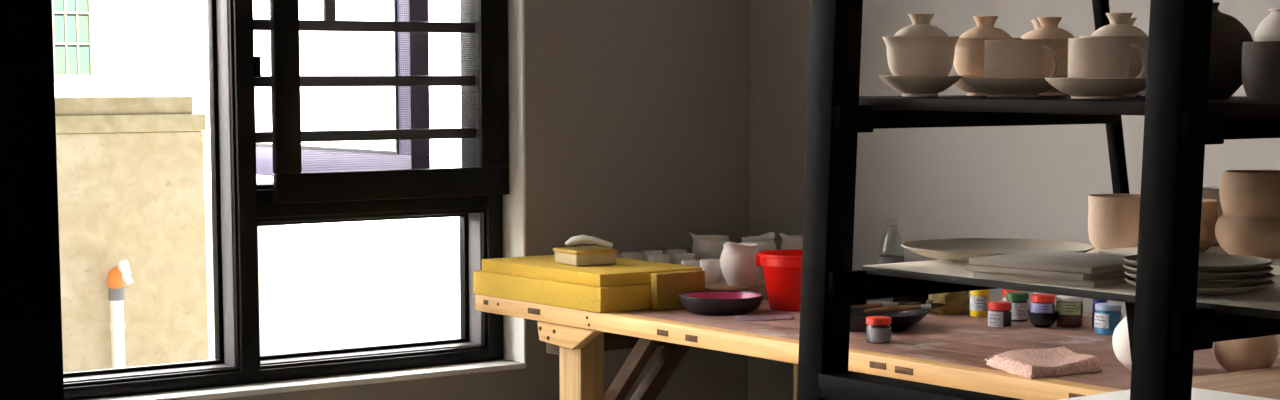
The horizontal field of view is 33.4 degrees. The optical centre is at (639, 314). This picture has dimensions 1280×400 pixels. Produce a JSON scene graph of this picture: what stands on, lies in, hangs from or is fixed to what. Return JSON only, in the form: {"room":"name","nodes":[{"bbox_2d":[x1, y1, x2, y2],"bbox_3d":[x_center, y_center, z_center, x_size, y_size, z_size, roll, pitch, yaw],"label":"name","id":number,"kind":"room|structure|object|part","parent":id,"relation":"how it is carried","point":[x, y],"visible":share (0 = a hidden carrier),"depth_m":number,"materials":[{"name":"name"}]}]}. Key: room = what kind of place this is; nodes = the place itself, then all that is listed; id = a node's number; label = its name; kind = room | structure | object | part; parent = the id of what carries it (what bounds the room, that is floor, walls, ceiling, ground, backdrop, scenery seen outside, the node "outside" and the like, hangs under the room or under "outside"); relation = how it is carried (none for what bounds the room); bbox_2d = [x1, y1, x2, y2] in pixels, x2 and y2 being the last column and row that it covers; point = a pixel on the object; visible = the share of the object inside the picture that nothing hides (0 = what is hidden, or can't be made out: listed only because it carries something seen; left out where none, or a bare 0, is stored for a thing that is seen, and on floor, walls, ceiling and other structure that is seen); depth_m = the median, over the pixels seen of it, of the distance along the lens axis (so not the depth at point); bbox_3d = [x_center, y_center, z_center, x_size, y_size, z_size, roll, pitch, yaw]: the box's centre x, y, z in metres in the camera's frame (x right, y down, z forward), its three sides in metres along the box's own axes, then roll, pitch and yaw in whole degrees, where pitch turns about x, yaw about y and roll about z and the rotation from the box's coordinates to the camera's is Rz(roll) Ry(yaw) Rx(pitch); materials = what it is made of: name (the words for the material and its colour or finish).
{"room":"art studio","nodes":[
{"label":"art studio","id":0,"kind":"room"},
{"bbox_2d":[213,0,749,399],"bbox_3d":[-1.934,-0.748,4.352,5.370,3.100,0.280,-5,8,-36],"label":"wall window","id":1,"kind":"structure","parent":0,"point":[637,112],"depth_m":5.64,"materials":[{"name":"paint"}]},
{"bbox_2d":[63,0,526,399],"bbox_3d":[-1.687,-0.856,4.469,3.332,2.212,0.199,-5,8,-36],"label":"window","id":2,"kind":"structure","parent":1,"relation":"attached to","point":[241,204],"depth_m":5.23,"materials":[{"name":"black metal"}]},
{"bbox_2d":[256,0,429,175],"bbox_3d":[-0.871,-1.205,5.827,0.064,1.686,1.148,-5,8,-36],"label":"casement","id":3,"kind":"object","parent":2,"relation":"attached to","point":[264,159],"visible":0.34,"depth_m":5.51,"materials":[{"name":"paint"}]},
{"bbox_2d":[253,1,473,32],"bbox_3d":[-0.689,-1.343,5.216,0.640,1.292,0.032,-5,8,-36],"label":"grille","id":4,"kind":"object","parent":2,"relation":"attached to","point":[258,24],"depth_m":5.29,"materials":[{"name":"metal"}]},
{"bbox_2d":[254,76,474,86],"bbox_3d":[-0.684,-0.580,5.296,0.640,0.026,0.016,-5,8,-36],"label":"grille","id":5,"kind":"object","parent":2,"relation":"attached to","point":[264,81],"depth_m":5.31,"materials":[{"name":"metal"}]},
{"bbox_2d":[256,128,475,142],"bbox_3d":[-0.684,-0.447,5.312,0.640,0.026,0.016,-5,8,-36],"label":"grille","id":6,"kind":"object","parent":2,"relation":"attached to","point":[261,137],"depth_m":5.34,"materials":[{"name":"metal"}]},
{"bbox_3d":[-0.608,-1.140,5.205,0.661,1.715,0.026,-5,8,-36],"label":"screen sash","id":7,"kind":"part","parent":2,"relation":"part of","materials":[{"name":"metal"}]},
{"bbox_2d":[748,0,1279,399],"bbox_3d":[2.197,-0.648,3.477,0.200,3.100,6.630,-5,8,-36],"label":"wall","id":8,"kind":"structure","parent":0,"point":[1027,181],"depth_m":5.30,"materials":[{"name":"paint"}]},
{"bbox_3d":[-0.036,1.140,2.005,5.770,0.120,6.630,-5,8,-36],"label":"floor","id":9,"kind":"structure","parent":0,"visible":0},
{"bbox_2d":[475,294,1279,399],"bbox_3d":[0.828,0.423,4.452,0.911,0.750,2.925,-5,8,-36],"label":"work table","id":10,"kind":"object","parent":9,"relation":"on","point":[952,351],"visible":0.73,"depth_m":4.55,"materials":[{"name":"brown wood"}]},
{"bbox_2d":[474,270,650,312],"bbox_3d":[-0.181,-0.062,5.138,0.178,0.057,0.543,-5,8,-36],"label":"box","id":11,"kind":"object","parent":10,"relation":"on","point":[521,288],"visible":0.86,"depth_m":4.99,"materials":[{"name":"cardboard"}]},
{"bbox_2d":[482,255,701,286],"bbox_3d":[-0.122,-0.110,5.178,0.300,0.030,0.505,-5,8,-36],"label":"foam slab","id":12,"kind":"object","parent":11,"relation":"on","point":[625,271],"visible":0.68,"depth_m":5.06,"materials":[{"name":"plastic"}]},
{"bbox_2d":[553,246,617,266],"bbox_3d":[-0.132,-0.141,5.146,0.114,0.038,0.128,-4,7,-28],"label":"tin","id":13,"kind":"object","parent":12,"relation":"on","point":[578,256],"visible":1,"depth_m":5.10,"materials":[{"name":"metal"}]},
{"bbox_2d":[565,235,612,248],"bbox_3d":[-0.123,-0.176,5.145,0.116,0.033,0.032,0,7,0],"label":"tool","id":14,"kind":"object","parent":13,"relation":"on","point":[580,239],"visible":1,"depth_m":5.13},
{"bbox_3d":[-0.139,0.370,5.107,0.070,0.708,0.090,-5,8,-36],"label":"leg","id":15,"kind":"part","parent":10,"relation":"part of","materials":[{"name":"brown wood"}]},
{"bbox_3d":[0.125,0.028,5.358,0.838,0.081,0.054,-5,8,-36],"label":"cross rail","id":16,"kind":"part","parent":10,"relation":"part of","materials":[{"name":"brown wood"}]},
{"bbox_2d":[651,270,704,309],"bbox_3d":[0.089,-0.057,4.979,0.144,0.084,0.025,-5,8,-36],"label":"foam block","id":17,"kind":"object","parent":10,"relation":"on","point":[666,288],"visible":0.8,"depth_m":4.96,"materials":[{"name":"plastic"}]},
{"bbox_2d":[679,290,763,315],"bbox_3d":[0.186,-0.025,4.889,0.195,0.041,0.195,-5,8,-36],"label":"dish","id":18,"kind":"object","parent":10,"relation":"on","point":[706,302],"visible":1,"depth_m":4.83,"materials":[{"name":"ceramic"}]},
{"bbox_2d":[705,270,767,299],"bbox_3d":[0.238,-0.089,5.477,0.570,0.034,0.585,-5,8,-36],"label":"board","id":19,"kind":"object","parent":10,"relation":"on","point":[759,286],"visible":0.06,"depth_m":5.16,"materials":[{"name":"brown wood"}]},
{"bbox_2d":[621,252,642,259],"bbox_3d":[-0.021,-0.138,5.543,0.056,0.047,0.056,-5,8,-36],"label":"clay cup","id":20,"kind":"object","parent":19,"relation":"on","point":[629,255],"visible":0.36,"depth_m":5.52,"materials":[{"name":"ceramic"}]},
{"bbox_2d":[642,250,662,260],"bbox_3d":[0.033,-0.142,5.583,0.056,0.048,0.056,-5,8,-36],"label":"clay cup","id":21,"kind":"object","parent":19,"relation":"on","point":[645,253],"visible":0.3,"depth_m":5.56,"materials":[{"name":"ceramic"}]},
{"bbox_2d":[648,254,668,262],"bbox_3d":[0.048,-0.132,5.501,0.056,0.045,0.056,-5,8,-36],"label":"clay cup","id":22,"kind":"object","parent":19,"relation":"on","point":[663,258],"visible":0.4,"depth_m":5.48,"materials":[{"name":"ceramic"}]},
{"bbox_2d":[665,249,685,263],"bbox_3d":[0.095,-0.146,5.610,0.056,0.048,0.056,-5,8,-36],"label":"clay cup","id":23,"kind":"object","parent":19,"relation":"on","point":[670,252],"visible":0.34,"depth_m":5.59,"materials":[{"name":"ceramic"}]},
{"bbox_2d":[674,253,695,264],"bbox_3d":[0.116,-0.135,5.527,0.056,0.045,0.056,-5,8,-36],"label":"clay cup","id":24,"kind":"object","parent":19,"relation":"on","point":[678,257],"visible":0.46,"depth_m":5.51,"materials":[{"name":"ceramic"}]},
{"bbox_2d":[681,260,699,266],"bbox_3d":[0.128,-0.111,5.306,0.052,0.047,0.052,-5,8,-36],"label":"clay cup","id":25,"kind":"object","parent":19,"relation":"on","point":[696,263],"visible":0.31,"depth_m":5.28,"materials":[{"name":"ceramic"}]},
{"bbox_2d":[689,232,729,259],"bbox_3d":[0.185,-0.170,5.617,0.114,0.095,0.104,-1,7,-7],"label":"pitcher","id":26,"kind":"object","parent":19,"relation":"on","point":[704,246],"visible":0.63,"depth_m":5.57,"materials":[{"name":"ceramic"}]},
{"bbox_2d":[700,259,721,282],"bbox_3d":[0.174,-0.106,5.225,0.054,0.057,0.054,-5,8,-36],"label":"clay cup","id":27,"kind":"object","parent":19,"relation":"on","point":[712,267],"visible":0.79,"depth_m":5.20,"materials":[{"name":"ceramic"}]},
{"bbox_2d":[720,242,759,285],"bbox_3d":[0.243,-0.126,5.163,0.098,0.110,0.098,-2,7,-18],"label":"pitcher","id":28,"kind":"object","parent":19,"relation":"on","point":[737,260],"visible":0.95,"depth_m":5.12,"materials":[{"name":"ceramic"}]},
{"bbox_2d":[741,232,776,269],"bbox_3d":[0.309,-0.166,5.584,0.099,0.094,0.098,-1,7,-8],"label":"pitcher","id":29,"kind":"object","parent":19,"relation":"on","point":[765,242],"visible":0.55,"depth_m":5.55,"materials":[{"name":"ceramic"}]},
{"bbox_2d":[779,233,802,249],"bbox_3d":[0.418,-0.169,5.612,0.096,0.095,0.096,2,7,18],"label":"pitcher","id":30,"kind":"object","parent":19,"relation":"on","point":[789,242],"visible":0.36,"depth_m":5.57,"materials":[{"name":"ceramic"}]},
{"bbox_2d":[735,314,795,319],"bbox_3d":[0.278,0.006,4.769,0.150,0.003,0.101,-2,7,-17],"label":"plastic sheet","id":31,"kind":"object","parent":10,"relation":"on","point":[778,316],"visible":1,"depth_m":4.77,"materials":[{"name":"plastic"}]},
{"bbox_2d":[756,249,801,310],"bbox_3d":[0.368,-0.079,4.966,0.190,0.130,0.190,-5,8,-36],"label":"bucket","id":32,"kind":"object","parent":10,"relation":"on","point":[782,269],"visible":0.48,"depth_m":4.91,"materials":[{"name":"red plastic"}]},
{"bbox_3d":[0.453,0.320,5.545,0.070,0.708,0.090,-5,8,-36],"label":"leg","id":33,"kind":"part","parent":10,"relation":"part of","materials":[{"name":"brown wood"}]},
{"bbox_2d":[866,316,890,342],"bbox_3d":[0.487,0.031,4.355,0.052,0.051,0.052,-2,7,-19],"label":"paint jar","id":34,"kind":"object","parent":10,"relation":"on","point":[878,329],"visible":1,"depth_m":4.33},
{"bbox_3d":[0.487,0.012,4.353,0.051,0.014,0.052,-2,7,-19],"label":"lid","id":35,"kind":"part","parent":34,"relation":"part of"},
{"bbox_2d":[850,307,928,331],"bbox_3d":[0.491,0.009,4.607,0.264,0.037,0.264,-5,8,-36],"label":"bowl","id":36,"kind":"object","parent":10,"relation":"on","point":[902,320],"visible":0.48,"depth_m":4.53,"materials":[{"name":"ceramic"}]},
{"bbox_2d":[851,302,921,307],"bbox_3d":[0.482,-0.021,4.647,0.266,0.014,0.014,0,7,3],"label":"brush","id":37,"kind":"object","parent":36,"relation":"on","point":[867,305],"visible":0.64,"depth_m":4.64,"materials":[{"name":"wood"}]},
{"bbox_3d":[0.439,-0.021,4.649,0.181,0.013,0.013,0,7,3],"label":"handle","id":38,"kind":"part","parent":37,"relation":"part of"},
{"bbox_2d":[864,303,945,312],"bbox_3d":[0.570,-0.014,4.583,0.221,0.014,0.014,-4,8,-31],"label":"brush","id":39,"kind":"object","parent":36,"relation":"on","point":[930,305],"visible":1,"depth_m":4.57,"materials":[{"name":"wood"}]},
{"bbox_3d":[0.540,-0.011,4.564,0.150,0.013,0.013,-4,8,-31],"label":"handle","id":40,"kind":"part","parent":39,"relation":"part of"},
{"bbox_2d":[866,296,969,310],"bbox_3d":[0.618,-0.030,5.005,0.260,0.024,0.200,-6,9,-42],"label":"tray","id":41,"kind":"object","parent":10,"relation":"on","point":[869,301],"visible":0.08,"depth_m":4.91,"materials":[{"name":"plastic"}]},
{"bbox_2d":[869,291,968,302],"bbox_3d":[0.613,-0.055,5.009,0.248,0.024,0.200,-5,8,-37],"label":"tray","id":42,"kind":"object","parent":41,"relation":"on","point":[916,297],"visible":0.14,"depth_m":4.89,"materials":[{"name":"plastic"}]},
{"bbox_2d":[926,291,969,314],"bbox_3d":[0.704,-0.035,4.871,0.110,0.066,0.092,-5,8,-36],"label":"crumpled bag","id":43,"kind":"object","parent":10,"relation":"on","point":[956,302],"visible":0.71,"depth_m":4.84,"materials":[{"name":"paper"}]},
{"bbox_2d":[970,289,989,316],"bbox_3d":[0.768,-0.028,4.819,0.044,0.062,0.044,-5,8,-36],"label":"paint jar","id":44,"kind":"object","parent":10,"relation":"on","point":[979,299],"visible":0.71,"depth_m":4.80,"materials":[{"name":"plastic"}]},
{"bbox_3d":[0.768,-0.052,4.817,0.044,0.012,0.043,-5,8,-36],"label":"lid","id":45,"kind":"part","parent":44,"relation":"part of","materials":[{"name":"yellow paint"}]},
{"bbox_2d":[988,301,1011,326],"bbox_3d":[0.782,-0.001,4.632,0.051,0.052,0.051,0,7,-2],"label":"paint jar","id":46,"kind":"object","parent":10,"relation":"on","point":[999,314],"visible":1,"depth_m":4.61,"materials":[{"name":"plastic"}]},
{"bbox_3d":[0.782,-0.020,4.630,0.051,0.016,0.050,0,7,-2],"label":"lid","id":47,"kind":"part","parent":46,"relation":"part of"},
{"bbox_2d":[1002,289,1020,300],"bbox_3d":[0.836,-0.026,4.803,0.043,0.062,0.043,-5,8,-36],"label":"paint jar","id":48,"kind":"object","parent":10,"relation":"on","point":[1004,291],"visible":0.25,"depth_m":4.79,"materials":[{"name":"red plastic"}]},
{"bbox_3d":[0.836,-0.049,4.801,0.042,0.016,0.042,-5,8,-36],"label":"lid","id":49,"kind":"part","parent":48,"relation":"part of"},
{"bbox_2d":[1006,292,1028,321],"bbox_3d":[0.836,-0.017,4.728,0.050,0.062,0.050,3,7,23],"label":"paint jar","id":50,"kind":"object","parent":10,"relation":"on","point":[1020,305],"visible":0.91,"depth_m":4.71,"materials":[{"name":"plastic"}]},
{"bbox_3d":[0.836,-0.041,4.726,0.049,0.014,0.050,3,7,23],"label":"lid","id":51,"kind":"part","parent":50,"relation":"part of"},
{"bbox_2d":[1027,310,1058,327],"bbox_3d":[0.872,0.010,4.617,0.068,0.033,0.068,-5,8,-36],"label":"bowl","id":52,"kind":"object","parent":10,"relation":"on","point":[1033,317],"visible":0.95,"depth_m":4.59,"materials":[{"name":"ceramic"}]},
{"bbox_2d":[1030,293,1054,324],"bbox_3d":[0.872,-0.011,4.614,0.052,0.064,0.052,-5,8,-36],"label":"paint jar","id":53,"kind":"object","parent":52,"relation":"in","point":[1041,303],"visible":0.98,"depth_m":4.59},
{"bbox_3d":[0.872,-0.036,4.611,0.052,0.014,0.051,-5,8,-36],"label":"lid","id":54,"kind":"part","parent":53,"relation":"part of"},
{"bbox_2d":[1037,306,1049,312],"bbox_3d":[0.869,-0.011,4.590,0.029,0.014,0.004,1,7,6],"label":"print","id":55,"kind":"object","parent":53,"relation":"on","point":[1040,309],"depth_m":4.59},
{"bbox_2d":[985,346,1101,378],"bbox_3d":[0.760,0.084,3.995,0.203,0.027,0.312,-1,7,-10],"label":"cloth","id":56,"kind":"object","parent":10,"relation":"on","point":[1059,361],"visible":1,"depth_m":3.92,"materials":[{"name":"fabric"}]},
{"bbox_2d":[1056,295,1082,326],"bbox_3d":[0.932,-0.008,4.628,0.058,0.066,0.058,-5,8,-36],"label":"paint jar","id":57,"kind":"object","parent":10,"relation":"on","point":[1070,308],"visible":0.83,"depth_m":4.61,"materials":[{"name":"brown plastic"}]},
{"bbox_3d":[0.932,-0.036,4.625,0.057,0.010,0.057,-5,8,-36],"label":"lid","id":58,"kind":"part","parent":57,"relation":"part of","materials":[{"name":"white plastic"}]},
{"bbox_2d":[1065,305,1077,311],"bbox_3d":[0.929,-0.013,4.601,0.032,0.014,0.005,1,7,6],"label":"print","id":59,"kind":"object","parent":57,"relation":"on","point":[1068,308],"depth_m":4.60},
{"bbox_2d":[1092,299,1107,326],"bbox_3d":[0.994,-0.008,4.609,0.032,0.070,0.032,-5,8,-36],"label":"paint jar","id":60,"kind":"object","parent":10,"relation":"on","point":[1095,301],"visible":0.34,"depth_m":4.60,"materials":[{"name":"plastic"}]},
{"bbox_3d":[0.994,-0.035,4.606,0.032,0.014,0.032,-5,8,-36],"label":"lid","id":61,"kind":"part","parent":60,"relation":"part of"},
{"bbox_2d":[1094,303,1121,334],"bbox_3d":[0.985,0.009,4.488,0.056,0.063,0.056,2,7,13],"label":"paint jar","id":62,"kind":"object","parent":10,"relation":"on","point":[1107,316],"visible":0.98,"depth_m":4.46,"materials":[{"name":"plastic"}]},
{"bbox_3d":[0.985,-0.016,4.485,0.055,0.012,0.055,2,7,13],"label":"lid","id":63,"kind":"part","parent":62,"relation":"part of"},
{"bbox_2d":[1112,316,1131,370],"bbox_3d":[0.940,0.052,3.932,0.135,0.106,0.135,-1,7,-6],"label":"round pot","id":64,"kind":"object","parent":10,"relation":"on","point":[1120,339],"visible":0.18,"depth_m":3.91,"materials":[{"name":"white ceramic"}]},
{"bbox_2d":[1192,366,1279,399],"bbox_3d":[1.270,0.119,3.737,0.740,0.016,0.372,-5,8,-36],"label":"wooden plank","id":65,"kind":"object","parent":10,"relation":"on","point":[1263,382],"visible":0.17,"depth_m":3.68,"materials":[{"name":"wood"}]},
{"bbox_2d":[1214,335,1277,372],"bbox_3d":[1.109,0.066,3.903,0.114,0.083,0.114,-5,8,-36],"label":"bowl","id":66,"kind":"object","parent":10,"relation":"on","point":[1245,354],"visible":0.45,"depth_m":3.86,"materials":[{"name":"brown ceramic"}]},
{"bbox_2d":[797,0,1279,399],"bbox_3d":[0.681,0.025,2.649,0.830,1.953,0.601,-5,8,-36],"label":"rack","id":67,"kind":"object","parent":9,"relation":"on","point":[1166,327],"visible":0.94,"depth_m":2.52,"materials":[{"name":"black metal"}]},
{"bbox_3d":[0.230,0.024,2.659,0.119,1.952,0.046,-5,8,-36],"label":"leg","id":68,"kind":"part","parent":67,"relation":"part of","materials":[{"name":"black metal"}]},
{"bbox_3d":[0.407,0.112,2.429,0.049,0.031,0.562,-5,8,-36],"label":"rail","id":69,"kind":"part","parent":67,"relation":"part of","materials":[{"name":"black metal"}]},
{"bbox_2d":[859,94,1279,117],"bbox_3d":[0.676,-0.243,2.482,0.459,0.015,0.930,-5,8,-36],"label":"shelf board","id":70,"kind":"object","parent":67,"relation":"on","point":[1235,106],"visible":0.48,"depth_m":2.41,"materials":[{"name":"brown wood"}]},
{"bbox_2d":[879,13,961,96],"bbox_3d":[0.347,-0.321,2.640,0.103,0.102,0.103,-3,7,-22],"label":"teacup","id":71,"kind":"object","parent":70,"relation":"on","point":[920,56],"visible":1,"depth_m":2.61,"materials":[{"name":"ceramic"}]},
{"bbox_2d":[882,36,958,75],"bbox_3d":[0.347,-0.311,2.641,0.095,0.066,0.095,-5,8,-36],"label":"bowl","id":72,"kind":"object","parent":71,"relation":"on","point":[906,55],"depth_m":2.61,"materials":[{"name":"ceramic"}]},
{"bbox_3d":[0.347,-0.354,2.636,0.075,0.036,0.075,-5,8,-36],"label":"lid","id":73,"kind":"part","parent":71,"relation":"part of","materials":[{"name":"ceramic"}]},
{"bbox_2d":[953,16,1021,95],"bbox_3d":[0.446,-0.335,2.760,0.103,0.102,0.103,-2,7,-17],"label":"bowl","id":74,"kind":"object","parent":70,"relation":"on","point":[969,55],"visible":0.49,"depth_m":2.73,"materials":[{"name":"ceramic"}]},
{"bbox_3d":[0.446,-0.368,2.756,0.075,0.036,0.075,4,8,30],"label":"lid","id":75,"kind":"part","parent":74,"relation":"part of","materials":[{"name":"ceramic"}]},
{"bbox_2d":[961,77,1052,97],"bbox_3d":[0.452,-0.276,2.591,0.125,0.024,0.125,-5,8,-36],"label":"saucer","id":76,"kind":"object","parent":70,"relation":"on","point":[995,87],"visible":0.91,"depth_m":2.55,"materials":[{"name":"ceramic"}]},
{"bbox_2d":[984,40,1058,76],"bbox_3d":[0.458,-0.303,2.584,0.083,0.058,0.068,4,8,32],"label":"mug","id":77,"kind":"object","parent":76,"relation":"on","point":[1003,58],"visible":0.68,"depth_m":2.56,"materials":[{"name":"ceramic"}]},
{"bbox_3d":[0.496,-0.303,2.588,0.026,0.048,0.012,0,7,-1],"label":"handle","id":78,"kind":"part","parent":77,"relation":"part of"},
{"bbox_2d":[1020,20,1040,37],"bbox_3d":[0.557,-0.357,2.954,0.103,0.102,0.103,-2,7,-13],"label":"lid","id":79,"kind":"object","parent":70,"relation":"on","point":[1036,23],"visible":0.06,"depth_m":2.94,"materials":[{"name":"ceramic"}]},
{"bbox_2d":[1022,17,1074,94],"bbox_3d":[0.539,-0.341,2.814,0.103,0.102,0.103,4,8,32],"label":"bowl","id":80,"kind":"object","parent":70,"relation":"on","point":[1056,38],"visible":0.38,"depth_m":2.78,"materials":[{"name":"ceramic"}]},
{"bbox_3d":[0.539,-0.374,2.811,0.075,0.036,0.075,0,7,-4],"label":"lid","id":81,"kind":"part","parent":80,"relation":"part of","materials":[{"name":"ceramic"}]},
{"bbox_2d":[1045,77,1145,98],"bbox_3d":[0.522,-0.258,2.431,0.120,0.024,0.120,-5,8,-36],"label":"saucer","id":82,"kind":"object","parent":70,"relation":"on","point":[1078,88],"visible":0.95,"depth_m":2.39,"materials":[{"name":"ceramic"}]},
{"bbox_2d":[1068,38,1146,77],"bbox_3d":[0.528,-0.285,2.424,0.083,0.058,0.068,5,8,35],"label":"mug","id":83,"kind":"object","parent":82,"relation":"on","point":[1087,57],"visible":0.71,"depth_m":2.40,"materials":[{"name":"ceramic"}]},
{"bbox_3d":[0.565,-0.284,2.427,0.026,0.048,0.012,0,7,2],"label":"handle","id":84,"kind":"part","parent":83,"relation":"part of","materials":[{"name":"ceramic"}]},
{"bbox_2d":[1079,13,1148,96],"bbox_3d":[0.585,-0.317,2.609,0.103,0.102,0.103,-2,7,-19],"label":"bowl","id":85,"kind":"object","parent":70,"relation":"on","point":[1118,27],"visible":0.34,"depth_m":2.58,"materials":[{"name":"ceramic"}]},
{"bbox_3d":[0.585,-0.350,2.605,0.075,0.036,0.075,4,7,28],"label":"lid","id":86,"kind":"part","parent":85,"relation":"part of","materials":[{"name":"ceramic"}]},
{"bbox_2d":[1128,17,1139,94],"bbox_3d":[0.642,-0.343,2.835,0.103,0.102,0.103,3,7,25],"label":"bowl","id":87,"kind":"object","parent":70,"relation":"on","point":[1131,21],"visible":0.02,"depth_m":2.82,"materials":[{"name":"ceramic"}]},
{"bbox_3d":[0.642,-0.376,2.831,0.075,0.036,0.075,-1,7,-6],"label":"lid","id":88,"kind":"part","parent":87,"relation":"part of","materials":[{"name":"ceramic"}]},
{"bbox_2d":[1138,74,1146,95],"bbox_3d":[0.672,-0.319,2.743,0.100,0.075,0.100,-5,8,-36],"label":"clay bowl","id":89,"kind":"object","parent":70,"relation":"on","point":[1142,93],"visible":0.02,"depth_m":2.73,"materials":[{"name":"ceramic"}]},
{"bbox_2d":[1147,2,1252,99],"bbox_3d":[0.642,-0.301,2.441,0.120,0.110,0.120,-5,8,-36],"label":"round vase","id":90,"kind":"object","parent":70,"relation":"on","point":[1228,34],"visible":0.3,"depth_m":2.39,"materials":[{"name":"brown ceramic"}]},
{"bbox_2d":[1242,41,1279,100],"bbox_3d":[0.706,-0.263,2.308,0.107,0.063,0.107,-5,8,-36],"label":"pot","id":91,"kind":"object","parent":70,"relation":"on","point":[1260,59],"visible":1,"depth_m":2.28,"materials":[{"name":"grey ceramic"}]},
{"bbox_2d":[1254,8,1279,40],"bbox_3d":[0.706,-0.310,2.318,0.074,0.043,0.074,-5,8,-36],"label":"jar","id":92,"kind":"object","parent":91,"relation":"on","point":[1268,29],"visible":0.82,"depth_m":2.30,"materials":[{"name":"white ceramic"}]},
{"bbox_2d":[863,249,1279,318],"bbox_3d":[0.724,-0.036,2.476,0.500,0.010,0.825,-5,8,-36],"label":"shelf board","id":93,"kind":"object","parent":67,"relation":"on","point":[1265,303],"visible":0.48,"depth_m":2.40,"materials":[{"name":"wood"}]},
{"bbox_2d":[879,218,903,263],"bbox_3d":[0.625,-0.145,5.302,0.063,0.186,0.063,-5,8,-36],"label":"plastic bottle","id":94,"kind":"object","parent":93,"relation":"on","point":[883,259],"visible":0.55,"depth_m":5.28,"materials":[{"name":"plastic"}]},
{"bbox_2d":[901,238,1094,262],"bbox_3d":[0.455,-0.079,2.718,0.244,0.019,0.244,-1,7,-12],"label":"serving dish","id":95,"kind":"object","parent":93,"relation":"on","point":[950,249],"visible":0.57,"depth_m":2.79,"materials":[{"name":"ceramic"}]},
{"bbox_2d":[973,271,1128,286],"bbox_3d":[0.506,-0.047,2.492,0.166,0.007,0.166,-6,9,-44],"label":"square slab","id":96,"kind":"object","parent":93,"relation":"on","point":[1101,282],"visible":0.45,"depth_m":2.42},
{"bbox_2d":[966,264,1127,280],"bbox_3d":[0.498,-0.054,2.492,0.166,0.007,0.166,-6,9,-42],"label":"square slab","id":97,"kind":"object","parent":96,"relation":"on","point":[980,268],"visible":0.47,"depth_m":2.42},
{"bbox_2d":[969,250,1128,273],"bbox_3d":[0.501,-0.062,2.491,0.166,0.007,0.166,6,9,44],"label":"square slab","id":98,"kind":"object","parent":97,"relation":"on","point":[1051,260],"visible":0.76,"depth_m":2.46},
{"bbox_2d":[1088,194,1139,250],"bbox_3d":[0.647,-0.122,2.854,0.095,0.074,0.095,-5,8,-36],"label":"pot","id":99,"kind":"object","parent":93,"relation":"on","point":[1113,219],"visible":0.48,"depth_m":2.81,"materials":[{"name":"ceramic"}]},
{"bbox_2d":[1098,245,1279,274],"bbox_3d":[0.834,-0.059,2.576,0.195,0.012,0.558,-5,8,-36],"label":"bat","id":100,"kind":"object","parent":93,"relation":"on","point":[1215,249],"visible":0.26,"depth_m":2.72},
{"bbox_2d":[1199,199,1217,251],"bbox_3d":[0.688,-0.113,2.716,0.091,0.065,0.091,-5,8,-36],"label":"pot","id":101,"kind":"object","parent":100,"relation":"on","point":[1209,206],"visible":0.24,"depth_m":2.68,"materials":[{"name":"brown ceramic"}]},
{"bbox_2d":[1202,186,1222,246],"bbox_3d":[0.734,-0.129,2.803,0.084,0.076,0.084,1,7,11],"label":"pot","id":102,"kind":"object","parent":100,"relation":"on","point":[1209,192],"visible":0.14,"depth_m":2.76,"materials":[{"name":"white ceramic"}]},
{"bbox_2d":[1215,170,1279,257],"bbox_3d":[0.773,-0.124,2.638,0.119,0.104,0.119,-5,8,-36],"label":"pot","id":103,"kind":"object","parent":100,"relation":"on","point":[1249,223],"visible":1,"depth_m":2.60,"materials":[{"name":"brown ceramic"}]},
{"bbox_2d":[1125,276,1274,294],"bbox_3d":[0.615,-0.032,2.345,0.160,0.011,0.160,-5,8,-36],"label":"plate","id":104,"kind":"object","parent":93,"relation":"on","point":[1260,286],"visible":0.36,"depth_m":2.28,"materials":[{"name":"ceramic"}]},
{"bbox_2d":[1125,270,1274,286],"bbox_3d":[0.615,-0.040,2.346,0.160,0.011,0.160,-5,8,-36],"label":"plate","id":105,"kind":"object","parent":104,"relation":"on","point":[1265,277],"visible":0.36,"depth_m":2.28,"materials":[{"name":"ceramic"}]},
{"bbox_2d":[1123,263,1272,279],"bbox_3d":[0.613,-0.048,2.346,0.160,0.011,0.160,-5,8,-36],"label":"plate","id":106,"kind":"object","parent":105,"relation":"on","point":[1252,273],"visible":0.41,"depth_m":2.28,"materials":[{"name":"ceramic"}]},
{"bbox_2d":[1123,253,1272,272],"bbox_3d":[0.613,-0.055,2.347,0.160,0.011,0.160,-5,8,-36],"label":"plate","id":107,"kind":"object","parent":106,"relation":"on","point":[1208,263],"visible":0.55,"depth_m":2.37,"materials":[{"name":"ceramic"}]},
{"bbox_3d":[0.547,0.072,2.237,0.119,1.952,0.046,-5,8,-36],"label":"leg","id":108,"kind":"part","parent":67,"relation":"part of","materials":[{"name":"black metal"}]},
{"bbox_2d":[1060,388,1278,399],"bbox_3d":[0.871,0.541,3.199,0.320,0.800,0.472,-5,8,-38],"label":"stand","id":109,"kind":"object","parent":9,"relation":"on","point":[1197,393],"visible":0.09,"depth_m":3.30,"materials":[{"name":"white wood"}]},
{"label":"outside","id":110,"kind":"structure","parent":0,"visible":0},
{"bbox_3d":[-5.818,0.451,11.272,28.000,0.150,15.170,-5,8,-36],"label":"ground","id":111,"kind":"structure","parent":110,"visible":0},
{"bbox_2d":[55,95,208,371],"bbox_3d":[-4.372,0.151,6.368,6.535,1.556,0.367,-5,8,-36],"label":"wall","id":112,"kind":"structure","parent":111,"relation":"on","point":[130,169],"depth_m":7.96,"materials":[{"name":"paint"}]},
{"bbox_2d":[106,260,133,367],"bbox_3d":[-1.922,0.274,7.924,0.096,0.959,0.061,-3,7,-24],"label":"drain pipe","id":113,"kind":"object","parent":112,"relation":"attached to","point":[116,276],"visible":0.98,"depth_m":7.87,"materials":[{"name":"plastic"}]},
{"bbox_2d":[118,260,133,284],"bbox_3d":[-1.901,-0.154,7.875,0.052,0.096,0.051,-5,8,-36],"label":"tap","id":114,"kind":"object","parent":113,"relation":"on","point":[124,272],"depth_m":7.86,"materials":[{"name":"metal"}]},
{"bbox_2d":[52,0,461,358],"bbox_3d":[-3.926,-3.748,9.922,22.000,8.500,4.020,-5,8,-36],"label":"sky","id":115,"kind":"structure","parent":111,"relation":"on","point":[322,286],"depth_m":9.64,"materials":[{"name":"white"}]}
]}

